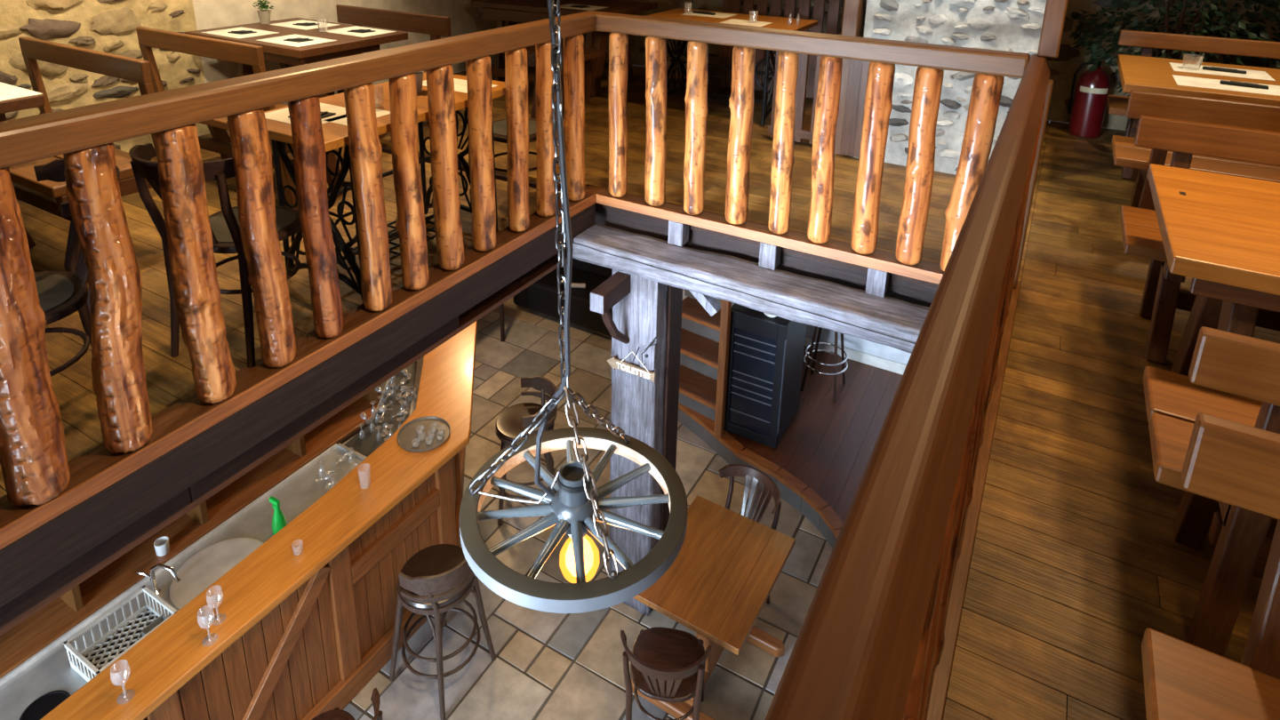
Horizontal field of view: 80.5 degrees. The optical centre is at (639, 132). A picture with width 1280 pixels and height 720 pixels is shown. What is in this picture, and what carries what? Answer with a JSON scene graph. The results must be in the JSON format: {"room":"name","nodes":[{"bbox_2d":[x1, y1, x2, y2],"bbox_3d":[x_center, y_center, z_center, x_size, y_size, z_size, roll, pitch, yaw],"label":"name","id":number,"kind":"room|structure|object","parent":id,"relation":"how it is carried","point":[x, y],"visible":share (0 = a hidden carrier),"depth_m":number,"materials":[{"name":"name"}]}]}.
{"room":"bar","nodes":[
{"label":"bar","id":0,"kind":"room"},
{"bbox_2d":[0,0,210,152],"bbox_3d":[-4.300,-0.571,2.965,0.282,2.400,4.960,10,19,28],"label":"wall","id":1,"kind":"structure","parent":0,"point":[105,26],"depth_m":4.59,"materials":[{"name":"stone"}]},
{"bbox_2d":[0,247,567,636],"bbox_3d":[-0.864,0.982,3.375,6.900,0.025,8.300,10,19,28],"label":"beam","id":2,"kind":"structure","parent":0,"point":[474,314],"depth_m":2.89,"materials":[{"name":"brown wood"}]},
{"bbox_2d":[192,0,521,104],"bbox_3d":[-2.090,-1.629,6.680,0.150,2.400,3.940,10,19,28],"label":"wall","id":3,"kind":"structure","parent":0,"point":[465,18],"depth_m":5.92,"materials":[{"name":"white paint"}]},
{"bbox_2d":[343,296,832,719],"bbox_3d":[-0.920,3.108,3.983,6.900,0.100,8.450,10,19,28],"label":"floor","id":4,"kind":"structure","parent":0,"point":[502,692],"depth_m":4.52,"materials":[{"name":"tile"}]},
{"bbox_2d":[0,384,381,678],"bbox_3d":[-3.081,1.829,4.208,0.570,2.140,3.700,10,19,28],"label":"shelf","id":5,"kind":"object","parent":4,"relation":"on","point":[34,634],"visible":0.14,"depth_m":4.57,"materials":[{"name":"brown wood"}]},
{"bbox_2d":[153,536,169,556],"bbox_3d":[-2.813,2.440,4.451,0.076,0.080,0.076,10,19,28],"label":"cup","id":6,"kind":"object","parent":5,"relation":"on","point":[162,545],"visible":1,"depth_m":4.44,"materials":[{"name":"ceramic"}]},
{"bbox_2d":[0,356,423,719],"bbox_3d":[-2.106,2.560,3.926,0.785,0.937,3.887,8,18,22],"label":"countertop","id":7,"kind":"structure","parent":4,"relation":"on","point":[40,684],"depth_m":3.69,"materials":[{"name":"silver metal"}]},
{"bbox_2d":[19,689,70,719],"bbox_3d":[-2.408,2.402,3.077,0.170,0.131,0.170,10,19,28],"label":"basin","id":8,"kind":"object","parent":7,"relation":"in","point":[46,700],"depth_m":3.08,"materials":[{"name":"black plastic"}]},
{"bbox_2d":[63,584,177,682],"bbox_3d":[-2.248,2.209,3.298,0.274,0.130,0.334,10,19,28],"label":"dish rack","id":9,"kind":"object","parent":7,"relation":"on","point":[78,657],"visible":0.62,"depth_m":3.33,"materials":[{"name":"grey plastic"}]},
{"bbox_2d":[140,614,167,637],"bbox_3d":[-2.131,2.210,3.340,0.075,0.070,0.095,10,19,28],"label":"basket","id":10,"kind":"object","parent":9,"relation":"in","point":[162,618],"visible":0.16,"depth_m":3.35,"materials":[{"name":"grey plastic"}]},
{"bbox_2d":[136,562,181,596],"bbox_3d":[-2.244,2.097,3.540,0.229,0.208,0.043,6,17,16],"label":"water tap","id":11,"kind":"object","parent":7,"relation":"on","point":[156,589],"visible":0.87,"depth_m":3.54,"materials":[{"name":"silver metal"}]},
{"bbox_2d":[269,496,287,535],"bbox_3d":[-1.882,1.993,3.929,0.073,0.200,0.073,-3,17,-15],"label":"spray bottle","id":12,"kind":"object","parent":7,"relation":"on","point":[279,521],"visible":0.91,"depth_m":3.91,"materials":[{"name":"green plastic"}]},
{"bbox_2d":[344,360,416,456],"bbox_3d":[-1.595,1.791,4.975,0.354,0.004,1.146,2,17,4],"label":"mat","id":13,"kind":"object","parent":7,"relation":"on","point":[366,445],"visible":0.56,"depth_m":4.86,"materials":[{"name":"rubber"}]},
{"bbox_2d":[40,321,477,719],"bbox_3d":[-1.717,2.476,3.915,1.046,1.120,4.254,5,17,14],"label":"bar counter","id":14,"kind":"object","parent":4,"relation":"on","point":[300,636],"depth_m":3.76,"materials":[{"name":"brown wood"}]},
{"bbox_2d":[110,659,130,697],"bbox_3d":[-1.985,2.107,2.899,0.064,0.155,0.063,10,19,28],"label":"glass","id":15,"kind":"object","parent":14,"relation":"on","point":[125,660],"visible":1,"depth_m":2.88,"materials":[{"name":"clear"}]},
{"bbox_2d":[197,605,215,638],"bbox_3d":[-1.791,2.042,3.130,0.064,0.155,0.063,10,19,28],"label":"glass","id":16,"kind":"object","parent":14,"relation":"on","point":[211,606],"visible":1,"depth_m":3.11,"materials":[{"name":"white"}]},
{"bbox_2d":[206,585,223,618],"bbox_3d":[-1.806,2.015,3.221,0.064,0.155,0.063,10,19,28],"label":"glass","id":17,"kind":"object","parent":14,"relation":"on","point":[221,592],"visible":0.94,"depth_m":3.21,"materials":[{"name":"white"}]},
{"bbox_2d":[291,540,303,554],"bbox_3d":[-1.618,1.964,3.574,0.048,0.051,0.047,10,19,28],"label":"shot glass","id":18,"kind":"object","parent":14,"relation":"on","point":[301,540],"visible":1,"depth_m":3.57,"materials":[{"name":"white"}]},
{"bbox_2d":[357,464,370,487],"bbox_3d":[-1.450,1.812,3.982,0.062,0.116,0.061,10,19,28],"label":"glass","id":19,"kind":"object","parent":14,"relation":"on","point":[369,465],"visible":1,"depth_m":3.97,"materials":[{"name":"white"}]},
{"bbox_2d":[397,416,450,452],"bbox_3d":[-1.254,1.751,4.392,0.300,0.014,0.300,10,19,28],"label":"round tray","id":20,"kind":"object","parent":14,"relation":"on","point":[408,434],"visible":0.99,"depth_m":4.39,"materials":[{"name":"metal"}]},
{"bbox_2d":[311,687,382,719],"bbox_3d":[-1.369,2.833,3.323,0.510,0.790,0.435,15,22,39],"label":"bentwood chair","id":21,"kind":"object","parent":4,"relation":"on","point":[336,714],"visible":1,"depth_m":3.50,"materials":[{"name":"wood"}]},
{"bbox_2d":[389,544,495,719],"bbox_3d":[-1.077,2.567,4.077,0.438,0.882,0.455,11,19,30],"label":"bar stool","id":22,"kind":"object","parent":4,"relation":"on","point":[436,580],"visible":0.95,"depth_m":3.95,"materials":[{"name":"wood"}]},
{"bbox_2d":[499,303,504,342],"bbox_3d":[-1.745,1.691,7.206,0.700,0.750,0.600,10,19,28],"label":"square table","id":23,"kind":"object","parent":4,"relation":"on","point":[501,307],"visible":0.07,"depth_m":7.32,"materials":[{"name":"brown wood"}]},
{"bbox_2d":[495,376,557,525],"bbox_3d":[-0.792,2.212,5.292,0.438,0.882,0.455,-2,17,-10],"label":"bar stool","id":24,"kind":"object","parent":4,"relation":"on","point":[514,420],"visible":0.52,"depth_m":5.22,"materials":[{"name":"brown wood"}]},
{"bbox_2d":[513,257,612,335],"bbox_3d":[-0.620,1.452,7.771,1.250,0.770,0.670,10,19,28],"label":"sofa","id":25,"kind":"object","parent":4,"relation":"on","point":[541,296],"visible":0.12,"depth_m":7.65,"materials":[{"name":"black leather"}]},
{"bbox_2d":[571,282,585,287],"bbox_3d":[-0.630,1.532,7.567,0.170,0.048,0.050,2,17,1],"label":"bottle","id":26,"kind":"object","parent":25,"relation":"on","point":[573,284],"visible":0.66,"depth_m":7.55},
{"bbox_2d":[590,269,721,615],"bbox_3d":[0.085,1.831,4.213,0.598,2.257,0.566,10,19,28],"label":"timber post","id":27,"kind":"object","parent":4,"relation":"on","point":[646,320],"visible":0.62,"depth_m":4.17,"materials":[{"name":"grey wood"}]},
{"bbox_2d":[606,351,655,382],"bbox_3d":[-0.052,1.246,4.083,0.300,0.157,0.019,10,19,28],"label":"sign","id":28,"kind":"object","parent":27,"relation":"hanging from","point":[614,363],"visible":1,"depth_m":4.08,"materials":[{"name":"wood"}]},
{"bbox_2d":[572,220,929,353],"bbox_3d":[0.703,0.708,3.661,2.330,0.249,0.314,10,19,28],"label":"beam","id":29,"kind":"structure","parent":27,"relation":"on","point":[869,315],"depth_m":3.66,"materials":[{"name":"wood"}]},
{"bbox_2d":[620,626,711,719],"bbox_3d":[0.128,2.734,3.757,0.435,0.790,0.510,4,17,9],"label":"bentwood chair","id":30,"kind":"object","parent":4,"relation":"on","point":[668,665],"visible":1,"depth_m":3.70,"materials":[{"name":"wood"}]},
{"bbox_2d":[631,495,795,719],"bbox_3d":[0.395,2.650,4.123,0.651,0.750,0.770,11,19,29],"label":"pedestal table","id":31,"kind":"object","parent":4,"relation":"on","point":[728,564],"visible":0.84,"depth_m":3.97,"materials":[{"name":"brown wood"}]},
{"bbox_2d":[718,464,781,604],"bbox_3d":[0.569,2.506,4.558,0.510,0.790,0.435,-14,22,-42],"label":"bentwood chair","id":32,"kind":"object","parent":4,"relation":"on","point":[732,470],"visible":0.34,"depth_m":4.63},
{"bbox_2d":[0,62,1279,719],"bbox_3d":[-0.182,0.774,3.182,7.200,0.140,8.750,10,19,28],"label":"floor","id":33,"kind":"structure","parent":0,"point":[1076,554],"depth_m":2.64,"materials":[{"name":"brown wood"}]},
{"bbox_2d":[0,94,45,248],"bbox_3d":[-3.334,0.207,3.334,1.200,0.764,0.840,10,19,28],"label":"trestle table","id":34,"kind":"object","parent":33,"relation":"on","point":[17,104],"visible":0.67,"depth_m":3.25,"materials":[{"name":"brown wood"}]},
{"bbox_2d":[0,81,43,101],"bbox_3d":[-2.878,-0.169,3.286,0.440,0.002,0.300,10,19,28],"label":"placemat","id":35,"kind":"object","parent":34,"relation":"on","point":[7,92],"visible":1,"depth_m":3.31,"materials":[{"name":"paper"}]},
{"bbox_2d":[33,159,119,376],"bbox_3d":[-1.791,0.532,2.257,0.435,0.790,0.510,17,23,42],"label":"bentwood chair","id":36,"kind":"object","parent":33,"relation":"on","point":[60,293],"visible":0.38,"depth_m":2.31,"materials":[{"name":"brown wood"}]},
{"bbox_2d":[8,36,157,283],"bbox_3d":[-2.726,0.082,3.523,1.100,0.908,0.510,10,19,28],"label":"wooden bench","id":37,"kind":"object","parent":33,"relation":"on","point":[47,196],"visible":0.4,"depth_m":3.44,"materials":[{"name":"brown wood"}]},
{"bbox_2d":[128,143,301,367],"bbox_3d":[-1.460,0.405,2.707,0.435,0.790,0.510,6,17,17],"label":"bentwood chair","id":38,"kind":"object","parent":33,"relation":"on","point":[224,223],"visible":0.37,"depth_m":2.58,"materials":[{"name":"brown wood"}]},
{"bbox_2d":[0,316,459,627],"bbox_3d":[-1.599,1.105,2.421,0.195,0.248,2.720,10,19,28],"label":"beam","id":39,"kind":"structure","parent":33,"relation":"attached to","point":[23,602],"depth_m":2.50,"materials":[{"name":"brown wood"}]},
{"bbox_2d":[136,26,347,209],"bbox_3d":[-2.208,-0.113,4.216,1.050,0.908,0.451,10,19,28],"label":"wooden bench","id":40,"kind":"object","parent":33,"relation":"on","point":[252,55],"visible":0.3,"depth_m":4.00,"materials":[{"name":"brown wood"}]},
{"bbox_2d":[184,17,407,140],"bbox_3d":[-2.271,-0.300,5.114,1.140,0.764,0.840,10,19,28],"label":"trestle table","id":41,"kind":"object","parent":33,"relation":"on","point":[287,56],"visible":0.39,"depth_m":4.83,"materials":[{"name":"brown wood"}]},
{"bbox_2d":[200,27,278,38],"bbox_3d":[-2.606,-0.651,4.931,0.400,0.002,0.280,10,19,28],"label":"placemat","id":42,"kind":"object","parent":41,"relation":"on","point":[223,32],"visible":0.86,"depth_m":4.91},
{"bbox_2d":[227,30,256,34],"bbox_3d":[-2.586,-0.656,4.918,0.154,0.014,0.110,7,18,20],"label":"napkin","id":43,"kind":"object","parent":42,"relation":"on","point":[241,32],"visible":1,"depth_m":4.89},
{"bbox_2d":[253,0,273,23],"bbox_3d":[-2.627,-0.846,5.289,0.132,0.170,0.133,10,19,28],"label":"potted plant","id":44,"kind":"object","parent":41,"relation":"on","point":[264,15],"visible":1,"depth_m":5.28,"materials":[{"name":"green plant"}]},
{"bbox_2d":[256,34,336,47],"bbox_3d":[-2.135,-0.573,4.699,0.400,0.002,0.280,10,19,28],"label":"placemat","id":45,"kind":"object","parent":41,"relation":"on","point":[279,40],"visible":0.86,"depth_m":4.68,"materials":[{"name":"paper"}]},
{"bbox_2d":[283,37,313,42],"bbox_3d":[-2.115,-0.578,4.686,0.154,0.014,0.110,7,18,20],"label":"napkin","id":46,"kind":"object","parent":45,"relation":"on","point":[299,39],"visible":1,"depth_m":4.66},
{"bbox_2d":[268,19,338,30],"bbox_3d":[-2.353,-0.756,5.301,0.400,0.002,0.280,10,19,28],"label":"placemat","id":47,"kind":"object","parent":41,"relation":"on","point":[289,24],"visible":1,"depth_m":5.28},
{"bbox_2d":[292,22,319,25],"bbox_3d":[-2.333,-0.761,5.289,0.154,0.014,0.110,7,18,20],"label":"napkin","id":48,"kind":"object","parent":47,"relation":"on","point":[304,23],"visible":1,"depth_m":5.26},
{"bbox_2d":[326,25,396,37],"bbox_3d":[-1.882,-0.678,5.070,0.400,0.002,0.280,10,19,28],"label":"placemat","id":49,"kind":"object","parent":41,"relation":"on","point":[344,31],"visible":0.86,"depth_m":5.04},
{"bbox_2d":[347,29,375,32],"bbox_3d":[-1.862,-0.683,5.057,0.154,0.014,0.110,7,18,20],"label":"napkin","id":50,"kind":"object","parent":49,"relation":"on","point":[352,30],"visible":1,"depth_m":5.03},
{"bbox_2d":[0,203,595,607],"bbox_3d":[-1.214,0.902,2.722,0.118,0.160,3.700,10,19,28],"label":"beam","id":51,"kind":"structure","parent":33,"relation":"attached to","point":[42,552],"depth_m":2.45,"materials":[{"name":"wood"}]},
{"bbox_2d":[0,0,1068,719],"bbox_3d":[-0.252,-0.177,1.917,2.269,2.401,3.821,10,19,28],"label":"log railing","id":52,"kind":"object","parent":51,"relation":"on","point":[869,644],"visible":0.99,"depth_m":2.37,"materials":[{"name":"brown wood"}]},
{"bbox_2d":[0,184,939,503],"bbox_3d":[-0.289,0.933,2.340,2.185,0.030,3.760,10,19,28],"label":"trim","id":53,"kind":"structure","parent":52,"relation":"attached to","point":[160,414],"depth_m":2.78,"materials":[{"name":"brown wood"}]},
{"bbox_2d":[226,72,505,303],"bbox_3d":[-1.113,0.211,3.422,0.560,0.734,1.138,10,19,27],"label":"table","id":54,"kind":"object","parent":33,"relation":"on","point":[335,135],"visible":0.34,"depth_m":3.14,"materials":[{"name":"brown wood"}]},
{"bbox_2d":[264,102,346,124],"bbox_3d":[-1.339,-0.076,3.079,0.320,0.002,0.280,10,19,28],"label":"placemat","id":55,"kind":"object","parent":54,"relation":"on","point":[281,115],"visible":0.29,"depth_m":3.07,"materials":[{"name":"paper"}]},
{"bbox_2d":[288,111,335,118],"bbox_3d":[-1.320,-0.074,3.045,0.154,0.014,0.110,5,17,12],"label":"napkin","id":56,"kind":"object","parent":55,"relation":"on","point":[324,114],"visible":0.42,"depth_m":3.04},
{"bbox_2d":[323,108,390,126],"bbox_3d":[-1.134,-0.065,3.057,0.140,0.002,0.240,10,19,28],"label":"placemat","id":57,"kind":"object","parent":54,"relation":"on","point":[379,112],"visible":0.43,"depth_m":3.04,"materials":[{"name":"paper"}]},
{"bbox_2d":[375,86,383,107],"bbox_3d":[-1.116,-0.152,3.189,0.068,0.081,0.067,10,19,28],"label":"tumbler","id":58,"kind":"object","parent":54,"relation":"on","point":[376,105],"visible":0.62,"depth_m":3.19,"materials":[{"name":"clear glass"}]},
{"bbox_2d":[414,71,423,92],"bbox_3d":[-1.047,-0.274,3.465,0.123,0.174,0.118,-2,17,-11],"label":"tumbler","id":59,"kind":"object","parent":54,"relation":"on","point":[419,76],"visible":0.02,"depth_m":3.46,"materials":[{"name":"clear glass"}]},
{"bbox_2d":[422,78,497,93],"bbox_3d":[-0.887,-0.230,3.630,0.360,0.002,0.200,10,19,28],"label":"placemat","id":60,"kind":"object","parent":54,"relation":"on","point":[460,85],"visible":0.29,"depth_m":3.61,"materials":[{"name":"paper"}]},
{"bbox_2d":[307,4,451,125],"bbox_3d":[-1.945,-0.484,5.637,1.160,0.816,0.445,10,19,28],"label":"wooden bench","id":61,"kind":"object","parent":33,"relation":"on","point":[437,27],"visible":0.16,"depth_m":5.62,"materials":[{"name":"brown wood"}]},
{"bbox_2d":[470,54,565,206],"bbox_3d":[-0.620,0.013,4.087,0.435,0.790,0.510,12,20,33],"label":"bentwood chair","id":62,"kind":"object","parent":33,"relation":"on","point":[500,126],"visible":0.16,"depth_m":4.05,"materials":[{"name":"brown wood"}]},
{"bbox_2d":[482,7,604,104],"bbox_3d":[-0.931,-0.643,6.439,1.300,0.707,0.485,10,19,28],"label":"wooden bench","id":63,"kind":"object","parent":33,"relation":"on","point":[500,15],"visible":0.23,"depth_m":6.50,"materials":[{"name":"brown wood"}]},
{"bbox_2d":[470,0,657,96],"bbox_3d":[-0.693,-0.822,6.981,1.450,0.765,0.900,10,19,28],"label":"trestle table","id":64,"kind":"object","parent":33,"relation":"on","point":[540,6],"visible":0.45,"depth_m":6.65,"materials":[{"name":"brown wood"}]},
{"bbox_2d":[560,3,607,10],"bbox_3d":[-0.517,-1.083,6.528,0.400,0.002,0.280,10,19,28],"label":"placemat","id":65,"kind":"object","parent":64,"relation":"on","point":[591,8],"visible":0.79,"depth_m":6.50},
{"bbox_2d":[569,5,590,7],"bbox_3d":[-0.514,-1.091,6.524,0.154,0.014,0.110,10,19,28],"label":"napkin","id":66,"kind":"object","parent":65,"relation":"on","point":[578,6],"visible":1,"depth_m":6.49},
{"bbox_2d":[645,8,818,124],"bbox_3d":[0.697,-0.552,6.118,1.248,0.735,0.720,10,19,28],"label":"table","id":67,"kind":"object","parent":33,"relation":"on","point":[779,22],"visible":0.34,"depth_m":6.05,"materials":[{"name":"brown wood"}]},
{"bbox_2d":[682,11,736,18],"bbox_3d":[0.573,-0.975,6.238,0.380,0.002,0.280,10,19,28],"label":"placemat","id":68,"kind":"object","parent":67,"relation":"on","point":[717,14],"visible":0.79,"depth_m":6.19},
{"bbox_2d":[692,10,715,15],"bbox_3d":[0.530,-0.992,6.259,0.200,0.016,0.046,12,20,33],"label":"napkin","id":69,"kind":"object","parent":68,"relation":"on","point":[693,12],"visible":1,"depth_m":6.24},
{"bbox_2d":[719,18,773,26],"bbox_3d":[0.818,-0.845,5.819,0.340,0.002,0.260,10,19,28],"label":"placemat","id":70,"kind":"object","parent":67,"relation":"on","point":[732,20],"visible":1,"depth_m":5.81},
{"bbox_2d":[595,206,936,307],"bbox_3d":[0.788,0.717,3.896,2.400,0.240,0.070,10,19,28],"label":"beam","id":71,"kind":"structure","parent":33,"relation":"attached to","point":[908,292],"depth_m":3.88,"materials":[{"name":"wood"}]},
{"bbox_2d":[719,0,864,98],"bbox_3d":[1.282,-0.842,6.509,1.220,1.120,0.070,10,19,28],"label":"slatted bench","id":72,"kind":"object","parent":33,"relation":"on","point":[733,6],"visible":0.16,"depth_m":6.48,"materials":[{"name":"brown wood"}]},
{"bbox_2d":[768,50,871,157],"bbox_3d":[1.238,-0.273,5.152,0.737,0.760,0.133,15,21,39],"label":"door","id":73,"kind":"structure","parent":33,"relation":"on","point":[858,69],"depth_m":5.03,"materials":[{"name":"brown wood"}]},
{"bbox_2d":[834,0,863,155],"bbox_3d":[1.384,-1.008,4.829,0.100,2.400,0.100,10,19,28],"label":"wooden post","id":74,"kind":"object","parent":33,"relation":"on","point":[852,9],"visible":0.35,"depth_m":4.91,"materials":[{"name":"brown wood"}]},
{"bbox_2d":[927,280,1020,719],"bbox_3d":[0.732,1.157,1.777,0.032,0.140,3.720,10,19,28],"label":"trim","id":75,"kind":"structure","parent":33,"relation":"attached to","point":[942,672],"depth_m":1.92,"materials":[{"name":"brown wood"}]},
{"bbox_2d":[1067,57,1110,137],"bbox_3d":[3.366,-0.272,5.637,0.217,0.606,0.217,-4,17,-16],"label":"fire extinguisher","id":76,"kind":"object","parent":33,"relation":"on","point":[1092,88],"visible":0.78,"depth_m":5.58,"materials":[{"name":"red metal"}]},
{"bbox_2d":[1068,0,1279,96],"bbox_3d":[3.729,-0.741,5.124,1.402,1.811,0.807,10,19,28],"label":"indoor tree","id":77,"kind":"object","parent":33,"relation":"on","point":[1260,30],"visible":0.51,"depth_m":5.13,"materials":[{"name":"green plant"}]},
{"bbox_2d":[1106,29,1279,179],"bbox_3d":[3.752,-0.077,4.540,1.620,0.888,0.505,10,19,28],"label":"wooden bench","id":78,"kind":"object","parent":33,"relation":"on","point":[1116,105],"visible":0.47,"depth_m":4.75,"materials":[{"name":"brown wood"}]},
{"bbox_2d":[1112,89,1279,210],"bbox_3d":[3.143,0.255,3.522,1.620,0.809,0.541,10,19,28],"label":"wooden bench","id":79,"kind":"object","parent":33,"relation":"on","point":[1260,116],"visible":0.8,"depth_m":3.54,"materials":[{"name":"brown wood"}]},
{"bbox_2d":[1116,54,1279,181],"bbox_3d":[3.503,0.117,4.113,1.650,0.766,1.020,10,19,28],"label":"trestle table","id":80,"kind":"object","parent":33,"relation":"on","point":[1137,73],"visible":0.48,"depth_m":4.11,"materials":[{"name":"brown wood"}]},
{"bbox_2d":[1168,62,1275,80],"bbox_3d":[3.319,-0.351,4.328,0.460,0.002,0.300,10,19,28],"label":"placemat","id":81,"kind":"object","parent":80,"relation":"on","point":[1176,67],"visible":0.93,"depth_m":4.29,"materials":[{"name":"paper"}]},
{"bbox_2d":[1182,53,1204,69],"bbox_3d":[3.183,-0.408,4.356,0.100,0.076,0.098,10,19,28],"label":"tumbler","id":82,"kind":"object","parent":81,"relation":"on","point":[1188,68],"visible":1,"depth_m":4.36,"materials":[{"name":"clear glass"}]},
{"bbox_2d":[1202,65,1246,73],"bbox_3d":[3.336,-0.357,4.316,0.200,0.016,0.046,12,20,33],"label":"napkin","id":83,"kind":"object","parent":81,"relation":"on","point":[1223,69],"visible":1,"depth_m":4.30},
{"bbox_2d":[1172,74,1279,95],"bbox_3d":[3.096,-0.244,3.951,0.500,0.002,0.300,10,19,28],"label":"placemat","id":84,"kind":"object","parent":80,"relation":"on","point":[1180,80],"visible":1,"depth_m":3.94,"materials":[{"name":"paper"}]},
{"bbox_2d":[1219,80,1268,88],"bbox_3d":[3.150,-0.250,3.942,0.200,0.016,0.046,12,20,33],"label":"napkin","id":85,"kind":"object","parent":84,"relation":"on","point":[1230,83],"visible":1,"depth_m":3.93,"materials":[{"name":"fabric"}]},
{"bbox_2d":[1120,114,1279,364],"bbox_3d":[2.601,0.504,2.600,1.620,0.833,0.535,10,19,28],"label":"wooden bench","id":86,"kind":"object","parent":33,"relation":"on","point":[1163,295],"visible":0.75,"depth_m":2.87,"materials":[{"name":"brown wood"}]},
{"bbox_2d":[1141,413,1279,719],"bbox_3d":[1.470,1.017,0.759,1.620,0.853,0.505,10,19,28],"label":"wooden bench","id":87,"kind":"object","parent":33,"relation":"on","point":[1228,461],"visible":1,"depth_m":1.16,"materials":[{"name":"brown wood"}]},
{"bbox_2d":[1142,326,1279,656],"bbox_3d":[1.912,0.847,1.417,1.620,0.823,0.521,10,19,28],"label":"wooden bench","id":88,"kind":"object","parent":33,"relation":"on","point":[1233,377],"visible":0.71,"depth_m":1.64,"materials":[{"name":"brown wood"}]},
{"bbox_2d":[1147,163,1279,375],"bbox_3d":[2.277,0.704,2.045,1.600,0.766,0.880,10,19,28],"label":"trestle table","id":89,"kind":"object","parent":33,"relation":"on","point":[1221,232],"visible":0.66,"depth_m":2.13,"materials":[{"name":"brown wood"}]},
{"bbox_2d":[682,288,911,364],"bbox_3d":[2.300,1.218,6.548,4.300,2.190,0.180,10,19,28],"label":"wall","id":90,"kind":"structure","parent":0,"point":[853,342],"depth_m":6.81,"materials":[{"name":"paint"}]},
{"bbox_2d":[804,335,906,375],"bbox_3d":[2.189,2.063,6.732,4.200,0.100,0.025,10,19,28],"label":"baseboard","id":91,"kind":"structure","parent":90,"relation":"attached to","point":[876,361],"depth_m":6.80,"materials":[{"name":"wood"}]},
{"bbox_2d":[715,345,902,529],"bbox_3d":[1.617,2.502,5.446,3.848,0.030,2.950,10,19,28],"label":"floor","id":92,"kind":"structure","parent":0,"point":[828,445],"depth_m":5.93,"materials":[{"name":"wood"}]},
{"bbox_2d":[678,289,734,437],"bbox_3d":[0.653,1.172,6.378,0.842,1.950,1.530,10,19,28],"label":"shelf","id":93,"kind":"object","parent":92,"relation":"on","point":[705,339],"depth_m":6.26,"materials":[{"name":"brown wood"}]},
{"bbox_2d":[677,402,843,548],"bbox_3d":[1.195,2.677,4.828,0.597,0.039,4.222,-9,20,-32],"label":"trim","id":94,"kind":"structure","parent":92,"relation":"attached to","point":[829,516],"depth_m":5.49,"materials":[{"name":"brown wood"}]},
{"bbox_2d":[723,303,806,448],"bbox_3d":[0.974,1.792,5.875,0.457,1.060,0.550,10,19,28],"label":"cabinet","id":95,"kind":"object","parent":92,"relation":"on","point":[765,357],"visible":0.84,"depth_m":5.65,"materials":[{"name":"black plastic"}]},
{"bbox_2d":[729,408,769,423],"bbox_3d":[0.833,2.150,5.739,0.320,0.007,0.008,10,19,28],"label":"shelf","id":96,"kind":"object","parent":95,"relation":"attached to","point":[740,412],"depth_m":5.74,"materials":[{"name":"metal"}]},
{"bbox_2d":[730,391,771,406],"bbox_3d":[0.836,2.006,5.697,0.320,0.007,0.008,10,19,28],"label":"shelf","id":97,"kind":"object","parent":95,"relation":"attached to","point":[741,395],"depth_m":5.70,"materials":[{"name":"metal"}]},
{"bbox_2d":[731,384,771,399],"bbox_3d":[0.837,1.948,5.679,0.320,0.007,0.008,10,19,28],"label":"shelf","id":98,"kind":"object","parent":95,"relation":"attached to","point":[744,388],"depth_m":5.68,"materials":[{"name":"metal"}]},
{"bbox_2d":[731,376,772,391],"bbox_3d":[0.838,1.881,5.660,0.320,0.007,0.008,10,19,28],"label":"shelf","id":99,"kind":"object","parent":95,"relation":"attached to","point":[744,380],"depth_m":5.66,"materials":[{"name":"metal"}]},
{"bbox_2d":[732,369,773,383],"bbox_3d":[0.839,1.824,5.643,0.320,0.007,0.008,10,19,28],"label":"shelf","id":100,"kind":"object","parent":95,"relation":"attached to","point":[744,373],"depth_m":5.64,"materials":[{"name":"metal"}]},
{"bbox_2d":[733,350,774,363],"bbox_3d":[0.843,1.661,5.594,0.320,0.007,0.008,10,19,28],"label":"shelf","id":101,"kind":"object","parent":95,"relation":"attached to","point":[746,354],"depth_m":5.60,"materials":[{"name":"metal"}]},
{"bbox_2d":[734,341,775,355],"bbox_3d":[0.844,1.594,5.574,0.320,0.007,0.008,10,19,28],"label":"shelf","id":102,"kind":"object","parent":95,"relation":"attached to","point":[745,345],"depth_m":5.58,"materials":[{"name":"metal"}]},
{"bbox_2d":[734,333,775,347],"bbox_3d":[0.846,1.526,5.554,0.320,0.007,0.008,10,19,28],"label":"shelf","id":103,"kind":"object","parent":95,"relation":"attached to","point":[749,338],"depth_m":5.55,"materials":[{"name":"metal"}]},
{"bbox_2d":[763,312,776,317],"bbox_3d":[0.960,1.321,5.527,0.124,0.040,0.124,10,19,28],"label":"bowl","id":104,"kind":"object","parent":95,"relation":"on","point":[765,314],"visible":0.36,"depth_m":5.48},
{"bbox_2d":[800,326,847,402],"bbox_3d":[1.572,1.808,6.357,0.366,0.782,0.366,10,19,28],"label":"stool","id":105,"kind":"object","parent":92,"relation":"on","point":[835,364],"visible":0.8,"depth_m":6.34,"materials":[{"name":"black metal"}]},
{"bbox_2d":[557,0,1279,130],"bbox_3d":[2.036,-1.503,6.538,7.203,2.417,0.241,10,19,28],"label":"wall","id":106,"kind":"structure","parent":0,"point":[1062,68],"depth_m":5.90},
{"bbox_2d":[852,0,1046,174],"bbox_3d":[1.927,-0.923,4.580,1.035,2.400,0.241,10,19,28],"label":"wall","id":107,"kind":"structure","parent":0,"point":[1015,26],"depth_m":4.66,"materials":[{"name":"stone"}]},
{"bbox_3d":[-0.121,-1.648,2.486,7.600,0.100,9.200,10,19,28],"label":"ceiling","id":108,"kind":"structure","parent":0,"visible":0},
{"bbox_2d":[459,0,687,613],"bbox_3d":[-0.130,-0.078,1.451,0.514,2.344,0.514,-4,17,-17],"label":"chandelier","id":109,"kind":"object","parent":108,"relation":"hanging from","point":[574,509],"visible":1,"depth_m":1.65,"materials":[{"name":"metal"}]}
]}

